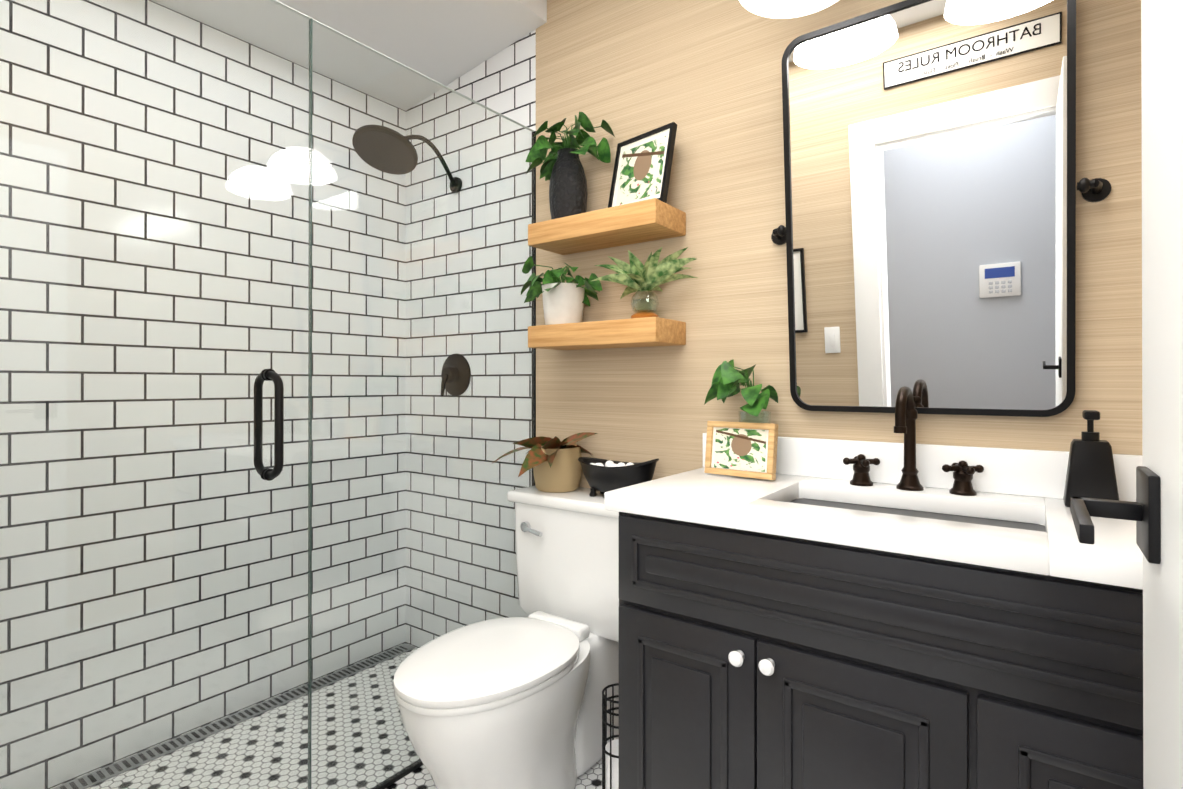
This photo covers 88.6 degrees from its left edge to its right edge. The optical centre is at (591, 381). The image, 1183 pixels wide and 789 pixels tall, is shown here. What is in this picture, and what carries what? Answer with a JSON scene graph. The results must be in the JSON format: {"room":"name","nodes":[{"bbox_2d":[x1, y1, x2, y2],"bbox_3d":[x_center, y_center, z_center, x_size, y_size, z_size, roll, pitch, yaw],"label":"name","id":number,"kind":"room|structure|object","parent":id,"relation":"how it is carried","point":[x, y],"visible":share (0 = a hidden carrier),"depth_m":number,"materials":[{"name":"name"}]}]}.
{"room":"bathroom","nodes":[
{"label":"bathroom","id":0,"kind":"room"},
{"bbox_2d":[0,0,405,788],"bbox_3d":[-1.352,-0.125,1.961,0.100,2.500,1.920,0,0,36],"label":"wall tile","id":1,"kind":"structure","parent":0,"point":[78,236],"depth_m":1.93,"materials":[{"name":"white tile"}]},
{"bbox_2d":[50,643,601,788],"bbox_3d":[-0.295,1.172,1.184,2.720,0.100,1.920,0,0,36],"label":"floor","id":2,"kind":"structure","parent":0,"point":[421,778],"depth_m":1.84,"materials":[{"name":"white tile"}]},
{"bbox_2d":[52,643,415,788],"bbox_3d":[-1.259,1.122,1.920,0.070,0.004,1.650,0,0,36],"label":"floor drain","id":3,"kind":"object","parent":2,"relation":"on","point":[220,723],"depth_m":1.98,"materials":[{"name":"silver metal"}]},
{"bbox_2d":[0,0,535,788],"bbox_3d":[-0.697,0.108,1.518,0.119,2.030,1.660,0,0,36],"label":"glass","id":4,"kind":"object","parent":2,"relation":"on","point":[260,468],"visible":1,"depth_m":1.43,"materials":[{"name":"grey"}]},
{"bbox_2d":[393,485,618,788],"bbox_3d":[-0.183,0.740,1.668,0.509,0.775,0.785,0,0,36],"label":"toilet","id":5,"kind":"object","parent":2,"relation":"on","point":[508,703],"visible":0.96,"depth_m":1.58,"materials":[{"name":"white ceramic"}]},
{"bbox_2d":[493,432,597,492],"bbox_3d":[-0.138,0.258,1.947,0.253,0.188,0.320,0,0,36],"label":"potted plant","id":6,"kind":"object","parent":5,"relation":"on","point":[554,463],"visible":0.96,"depth_m":1.92,"materials":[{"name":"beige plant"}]},
{"bbox_2d":[578,457,658,496],"bbox_3d":[0.078,0.287,1.849,0.286,0.128,0.128,0,0,36],"label":"bowl","id":7,"kind":"object","parent":5,"relation":"on","point":[602,476],"visible":0.85,"depth_m":1.80,"materials":[{"name":"black ceramic"}]},
{"bbox_2d":[602,683,618,788],"bbox_3d":[0.072,0.942,1.486,0.093,0.363,0.093,0,0,36],"label":"wire basket","id":8,"kind":"object","parent":2,"relation":"on","point":[610,764],"visible":0.33,"depth_m":1.47,"materials":[{"name":"black metal"}]},
{"bbox_2d":[604,386,1142,788],"bbox_3d":[0.617,0.566,1.243,1.095,1.113,0.543,0,0,36],"label":"bathroom vanity","id":9,"kind":"object","parent":2,"relation":"on","point":[908,613],"visible":0.98,"depth_m":1.09,"materials":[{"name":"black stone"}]},
{"bbox_2d":[704,359,777,422],"bbox_3d":[0.389,0.092,1.614,0.196,0.312,0.192,0,0,36],"label":"plant","id":10,"kind":"object","parent":9,"relation":"on","point":[728,378],"visible":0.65,"depth_m":1.57,"materials":[{"name":"green plant"}]},
{"bbox_2d":[704,421,777,479],"bbox_3d":[0.387,0.175,1.576,0.190,0.141,0.040,0,0,40],"label":"photo frame","id":11,"kind":"object","parent":9,"relation":"on","point":[744,449],"visible":1,"depth_m":1.57,"materials":[{"name":"brown wood"}]},
{"bbox_2d":[1063,410,1118,506],"bbox_3d":[0.988,0.151,1.200,0.084,0.190,0.092,0,0,36],"label":"soap dispenser","id":12,"kind":"object","parent":9,"relation":"on","point":[1090,471],"visible":0.9,"depth_m":1.18,"materials":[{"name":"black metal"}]},
{"bbox_2d":[151,0,546,110],"bbox_3d":[-0.199,-1.324,0.391,3.820,0.312,3.100,0,0,36],"label":"ceiling","id":13,"kind":"structure","parent":0,"point":[445,42],"depth_m":2.13,"materials":[{"name":"white paint"}]},
{"bbox_2d":[536,0,1141,487],"bbox_3d":[0.584,-0.126,1.673,1.873,2.500,0.100,0,0,36],"label":"wall","id":14,"kind":"structure","parent":0,"point":[704,76],"depth_m":1.75,"materials":[{"name":"beige wood"}]},
{"bbox_2d":[405,29,535,647],"bbox_3d":[-0.474,-0.124,2.446,0.747,2.500,0.100,0,0,36],"label":"wall tile","id":15,"kind":"structure","parent":14,"relation":"attached to","point":[503,82],"depth_m":2.39,"materials":[{"name":"white tile"}]},
{"bbox_2d":[352,125,461,192],"bbox_3d":[-0.666,-0.845,2.252,0.225,0.171,0.441,0,0,36],"label":"shower head","id":16,"kind":"object","parent":15,"relation":"attached to","point":[381,146],"depth_m":2.16},
{"bbox_2d":[441,354,470,395],"bbox_3d":[-0.564,-0.029,2.404,0.170,0.171,0.071,0,0,36],"label":"shower valve","id":17,"kind":"object","parent":15,"relation":"attached to","point":[451,376],"depth_m":2.40,"materials":[{"name":"black metal"}]},
{"bbox_2d":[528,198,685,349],"bbox_3d":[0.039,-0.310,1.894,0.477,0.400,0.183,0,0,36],"label":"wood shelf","id":18,"kind":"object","parent":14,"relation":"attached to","point":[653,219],"visible":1,"depth_m":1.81,"materials":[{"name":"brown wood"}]},
{"bbox_2d":[521,256,601,324],"bbox_3d":[-0.115,-0.286,1.948,0.317,0.210,0.243,0,0,36],"label":"potted plant","id":19,"kind":"object","parent":18,"relation":"on","point":[563,302],"visible":0.96,"depth_m":1.93,"materials":[{"name":"green plant"}]},
{"bbox_2d":[525,112,614,218],"bbox_3d":[-0.105,-0.686,1.940,0.299,0.349,0.257,0,0,36],"label":"potted plant","id":20,"kind":"object","parent":18,"relation":"on","point":[562,170],"visible":0.88,"depth_m":1.93,"materials":[{"name":"green plant"}]},
{"bbox_2d":[608,122,676,207],"bbox_3d":[0.149,-0.634,1.831,0.068,0.243,0.225,0,0,-44],"label":"art","id":21,"kind":"object","parent":18,"relation":"on","point":[642,167],"visible":0.75,"depth_m":1.82,"materials":[{"name":"white paper"}]},
{"bbox_2d":[592,247,697,318],"bbox_3d":[0.155,-0.292,1.780,0.336,0.221,0.282,0,0,36],"label":"plant","id":22,"kind":"object","parent":18,"relation":"on","point":[651,274],"visible":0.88,"depth_m":1.78,"materials":[{"name":"green plant"}]},
{"bbox_2d":[739,0,838,18],"bbox_3d":[0.654,-0.978,1.294,0.634,0.215,0.430,0,0,36],"label":"sconce","id":23,"kind":"object","parent":14,"relation":"attached to","point":[780,9],"visible":1,"depth_m":1.41,"materials":[{"name":"white glass"}]},
{"bbox_2d":[771,0,1111,416],"bbox_3d":[0.755,-0.399,1.421,0.712,0.948,0.104,0,0,36],"label":"mirror","id":24,"kind":"object","parent":14,"relation":"attached to","point":[927,234],"visible":1,"depth_m":1.39,"materials":[{"name":"black mirror"}]},
{"bbox_3d":[-0.832,-0.130,0.453,2.520,2.500,0.100,0,0,36],"label":"wall","id":25,"kind":"structure","parent":0,"visible":0},
{"bbox_2d":[1070,0,1182,788],"bbox_3d":[0.258,0.111,0.198,0.135,1.993,0.755,0,0,36],"label":"door","id":26,"kind":"structure","parent":25,"relation":"in","point":[1154,511],"depth_m":0.43,"materials":[{"name":"white paint"}]}
]}

